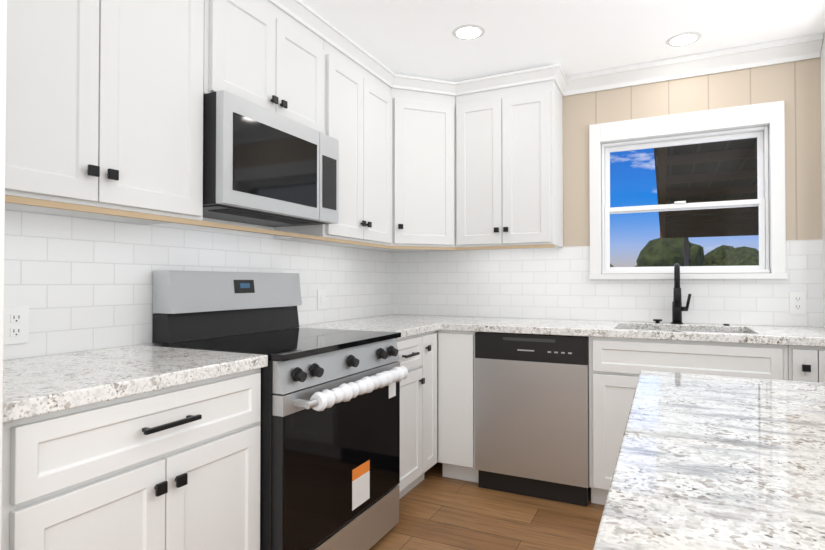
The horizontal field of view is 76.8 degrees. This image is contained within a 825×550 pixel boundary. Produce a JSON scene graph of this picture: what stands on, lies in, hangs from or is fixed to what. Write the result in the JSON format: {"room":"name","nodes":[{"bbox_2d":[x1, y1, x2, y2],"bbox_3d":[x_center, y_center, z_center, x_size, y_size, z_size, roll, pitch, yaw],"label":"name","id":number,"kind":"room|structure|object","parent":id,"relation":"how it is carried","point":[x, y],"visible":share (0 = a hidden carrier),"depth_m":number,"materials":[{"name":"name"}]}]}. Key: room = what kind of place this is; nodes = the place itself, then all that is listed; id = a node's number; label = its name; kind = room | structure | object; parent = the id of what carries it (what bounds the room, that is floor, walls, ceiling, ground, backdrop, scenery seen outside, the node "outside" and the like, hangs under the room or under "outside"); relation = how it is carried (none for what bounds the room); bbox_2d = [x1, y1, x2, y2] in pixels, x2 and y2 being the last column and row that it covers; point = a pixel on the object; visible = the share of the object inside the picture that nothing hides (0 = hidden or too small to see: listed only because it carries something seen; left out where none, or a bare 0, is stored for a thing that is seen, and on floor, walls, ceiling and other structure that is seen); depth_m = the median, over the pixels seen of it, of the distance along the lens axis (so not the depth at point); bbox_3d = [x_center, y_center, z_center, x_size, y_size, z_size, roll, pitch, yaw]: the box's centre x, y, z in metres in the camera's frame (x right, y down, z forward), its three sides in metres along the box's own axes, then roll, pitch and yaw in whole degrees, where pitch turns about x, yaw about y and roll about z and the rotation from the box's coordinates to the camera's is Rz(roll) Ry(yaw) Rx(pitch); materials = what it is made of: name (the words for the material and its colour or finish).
{"room":"kitchen","nodes":[
{"label":"kitchen","id":0,"kind":"room"},
{"bbox_2d":[3,209,392,360],"bbox_3d":[-1.307,-0.047,1.592,0.140,2.440,5.340,0,-1,26],"label":"wall","id":1,"kind":"structure","parent":0,"point":[76,284],"depth_m":1.94,"materials":[{"name":"white tile"}]},
{"bbox_2d":[3,306,28,344],"bbox_3d":[-1.219,0.153,1.598,0.008,0.116,0.072,0,-1,26],"label":"electrical outlet","id":2,"kind":"object","parent":1,"relation":"attached to","point":[16,326],"visible":0.92,"depth_m":1.60,"materials":[{"name":"white plastic"}]},
{"bbox_2d":[5,0,203,224],"bbox_3d":[-1.043,-0.694,1.578,0.350,0.990,0.792,0,-1,26],"label":"upper cabinet","id":3,"kind":"object","parent":1,"relation":"attached to","point":[104,103],"visible":1,"depth_m":1.54,"materials":[{"name":"white wood"}]},
{"bbox_2d":[203,0,323,132],"bbox_3d":[-0.712,-0.916,2.267,0.350,0.527,0.728,0,-1,26],"label":"upper cabinet","id":4,"kind":"object","parent":1,"relation":"attached to","point":[267,54],"visible":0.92,"depth_m":2.15,"materials":[{"name":"white wood"}]},
{"bbox_2d":[203,90,338,226],"bbox_3d":[-0.689,-0.446,2.250,0.400,0.407,0.724,0,-1,26],"label":"microwave","id":5,"kind":"object","parent":4,"relation":"attached to","point":[262,166],"visible":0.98,"depth_m":2.05,"materials":[{"name":"silver metal"}]},
{"bbox_2d":[317,289,324,309],"bbox_3d":[-0.529,0.143,3.024,0.010,0.116,0.072,0,-1,26],"label":"outlet","id":6,"kind":"object","parent":1,"relation":"attached to","point":[320,299],"visible":1,"depth_m":3.02,"materials":[{"name":"white plastic"}]},
{"bbox_2d":[274,40,391,246],"bbox_3d":[-0.401,-0.676,2.907,0.350,0.990,0.696,0,-1,26],"label":"upper cabinet","id":7,"kind":"object","parent":1,"relation":"attached to","point":[357,111],"visible":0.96,"depth_m":2.80,"materials":[{"name":"white wood"}]},
{"bbox_2d":[369,462,604,549],"bbox_3d":[-0.126,1.225,0.926,2.830,0.120,5.480,0,-1,26],"label":"floor","id":8,"kind":"structure","parent":0,"point":[438,510],"depth_m":2.51,"materials":[{"name":"brown wood"}]},
{"bbox_2d":[0,0,6,549],"bbox_3d":[-1.088,-0.051,1.125,0.656,2.437,0.038,0,-1,26],"label":"panel","id":9,"kind":"object","parent":8,"relation":"on","point":[3,23],"visible":1,"depth_m":1.00,"materials":[{"name":"white"}]},
{"bbox_2d":[1,368,260,549],"bbox_3d":[-0.909,0.734,1.488,0.654,0.876,0.752,0,-1,26],"label":"base cabinet","id":10,"kind":"object","parent":8,"relation":"on","point":[174,468],"visible":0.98,"depth_m":1.30,"materials":[{"name":"white wood"}]},
{"bbox_2d":[3,345,267,422],"bbox_3d":[-0.922,0.277,1.490,0.633,0.038,0.766,0,-1,26],"label":"countertop","id":11,"kind":"structure","parent":10,"relation":"on","point":[35,386],"depth_m":1.38,"materials":[{"name":"stone"}]},
{"bbox_2d":[152,270,409,549],"bbox_3d":[-0.502,0.583,2.182,0.775,1.196,0.838,0,-1,26],"label":"range","id":12,"kind":"object","parent":8,"relation":"on","point":[330,445],"visible":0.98,"depth_m":2.02,"materials":[{"name":"black metal"}]},
{"bbox_2d":[396,331,436,498],"bbox_3d":[-0.244,0.752,2.862,0.654,0.876,0.605,0,-1,26],"label":"base cabinet","id":13,"kind":"object","parent":8,"relation":"on","point":[418,412],"visible":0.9,"depth_m":2.76,"materials":[{"name":"white wood"}]},
{"bbox_2d":[292,318,442,338],"bbox_3d":[-0.258,0.295,2.858,0.637,0.038,0.572,0,-1,26],"label":"countertop","id":14,"kind":"structure","parent":13,"relation":"on","point":[407,327],"depth_m":2.90,"materials":[{"name":"stone"}]},
{"bbox_2d":[438,330,478,482],"bbox_3d":[0.377,0.757,3.231,0.232,0.876,0.620,0,-1,26],"label":"base cabinet","id":15,"kind":"object","parent":8,"relation":"on","point":[456,403],"visible":0.56,"depth_m":2.95,"materials":[{"name":"white wood"}]},
{"bbox_2d":[475,332,588,506],"bbox_3d":[0.750,0.758,3.038,0.600,0.870,0.602,0,-1,26],"label":"dishwasher","id":16,"kind":"object","parent":8,"relation":"on","point":[531,415],"visible":0.9,"depth_m":2.76,"materials":[{"name":"grey metal"}]},
{"bbox_2d":[589,337,787,504],"bbox_3d":[1.400,0.751,2.723,0.840,0.876,0.646,0,-1,26],"label":"base cabinet","id":17,"kind":"object","parent":8,"relation":"on","point":[611,395],"visible":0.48,"depth_m":2.56,"materials":[{"name":"white wood"}]},
{"bbox_2d":[367,314,824,346],"bbox_3d":[0.866,0.297,2.991,2.546,0.038,0.637,0,-1,26],"label":"countertop","id":18,"kind":"structure","parent":17,"relation":"on","point":[752,334],"depth_m":2.73,"materials":[{"name":"stone"}]},
{"bbox_2d":[653,263,728,325],"bbox_3d":[1.538,0.105,2.880,0.378,0.342,0.168,0,-1,26],"label":"faucet","id":19,"kind":"object","parent":18,"relation":"on","point":[677,308],"visible":1,"depth_m":2.86,"materials":[{"name":"black metal"}]},
{"bbox_2d":[788,345,824,382],"bbox_3d":[1.895,0.747,2.483,0.256,0.876,0.646,0,-1,26],"label":"base cabinet","id":20,"kind":"object","parent":8,"relation":"on","point":[806,363],"visible":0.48,"depth_m":2.25,"materials":[{"name":"white wood"}]},
{"bbox_3d":[0.696,0.722,0.580,0.758,0.876,1.320,0,-1,26],"label":"base cabinet","id":21,"kind":"object","parent":8,"relation":"on","visible":0},
{"bbox_2d":[593,371,824,549],"bbox_3d":[0.674,0.265,0.597,0.808,0.038,1.400,0,-1,26],"label":"countertop","id":22,"kind":"structure","parent":21,"relation":"on","point":[708,462],"depth_m":0.66,"materials":[{"name":"stone"}]},
{"bbox_2d":[301,0,824,81],"bbox_3d":[-0.126,-1.335,0.961,2.830,0.120,5.480,0,-1,26],"label":"ceiling","id":23,"kind":"structure","parent":0,"point":[416,38],"depth_m":2.65,"materials":[{"name":"white paint"}]},
{"bbox_2d":[452,24,484,39],"bbox_3d":[0.289,-1.249,2.681,0.172,0.005,0.172,0,-1,26],"label":"recessed light","id":24,"kind":"object","parent":23,"relation":"in","point":[467,31],"visible":1,"depth_m":2.67,"materials":[{"name":"white plastic"}]},
{"bbox_2d":[665,32,701,46],"bbox_3d":[1.438,-1.248,2.759,0.172,0.005,0.172,0,-1,26],"label":"recessed light","id":25,"kind":"object","parent":23,"relation":"in","point":[683,38],"visible":1,"depth_m":2.75,"materials":[{"name":"white plastic"}]},
{"bbox_2d":[393,58,822,327],"bbox_3d":[1.036,-0.023,3.347,2.550,2.440,0.140,0,-1,26],"label":"wall","id":26,"kind":"structure","parent":0,"point":[544,283],"depth_m":3.12,"materials":[{"name":"white tile"}]},
{"bbox_2d":[351,88,455,251],"bbox_3d":[-0.002,-0.669,3.436,0.608,0.990,0.615,0,-1,26],"label":"upper cabinet","id":27,"kind":"object","parent":26,"relation":"attached to","point":[423,169],"visible":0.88,"depth_m":3.22,"materials":[{"name":"white wood"}]},
{"bbox_2d":[5,195,554,249],"bbox_3d":[-0.141,-0.183,2.110,0.939,0.016,2.547,0,-1,26],"label":"trim","id":28,"kind":"structure","parent":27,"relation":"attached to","point":[53,204],"depth_m":1.87,"materials":[{"name":"beige wood"}]},
{"bbox_2d":[435,330,437,461],"bbox_3d":[0.000,0.708,3.421,0.607,0.771,0.607,0,-1,26],"label":"base cabinet","id":29,"kind":"object","parent":26,"relation":"attached to","point":[436,331],"depth_m":3.03,"materials":[{"name":"white wood"}]},
{"bbox_2d":[456,80,562,249],"bbox_3d":[0.607,-0.671,3.289,0.612,0.990,0.350,0,-1,26],"label":"upper cabinet","id":30,"kind":"object","parent":26,"relation":"attached to","point":[509,166],"visible":0.98,"depth_m":3.15,"materials":[{"name":"white wood"}]},
{"bbox_2d":[589,101,787,278],"bbox_3d":[1.576,-0.455,3.064,1.009,0.960,0.161,0,-1,26],"label":"window","id":31,"kind":"structure","parent":26,"relation":"in","point":[772,114],"depth_m":2.99,"materials":[{"name":"white"}]},
{"bbox_2d":[789,292,805,313],"bbox_3d":[2.052,0.149,2.771,0.072,0.116,0.008,0,-1,26],"label":"electrical outlet","id":32,"kind":"object","parent":26,"relation":"attached to","point":[797,302],"visible":1,"depth_m":2.77,"materials":[{"name":"white plastic"}]},
{"bbox_2d":[820,31,824,327],"bbox_3d":[1.115,-0.062,0.421,0.140,2.440,5.340,0,-1,26],"label":"wall","id":33,"kind":"structure","parent":0,"point":[822,57],"depth_m":2.71,"materials":[{"name":"white paint"}]},
{"bbox_2d":[268,0,823,95],"bbox_3d":[0.526,-1.208,1.958,2.241,0.103,2.830,0,-1,26],"label":"crown molding","id":34,"kind":"structure","parent":33,"relation":"attached to","point":[723,60],"depth_m":2.99,"materials":[{"name":"white wood"}]},
{"label":"outside","id":35,"kind":"structure","parent":0,"visible":0},
{"bbox_3d":[87.013,4.176,184.088,400.000,0.200,399.500,0,-1,26],"label":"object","id":36,"kind":"structure","parent":35,"visible":0},
{"bbox_2d":[610,238,758,273],"bbox_3d":[44.429,-0.019,63.864,117.435,11.128,70.196,0,-1,26],"label":"trees","id":37,"kind":"object","parent":36,"relation":"on","point":[732,252],"depth_m":38.53,"materials":[{"name":"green plant"}]},
{"bbox_2d":[654,138,758,265],"bbox_3d":[7.120,0.240,6.545,7.280,2.900,9.200,0,-1,26],"label":"carport","id":38,"kind":"object","parent":36,"relation":"on","point":[742,181],"depth_m":6.69,"materials":[{"name":"brown"}]}
]}

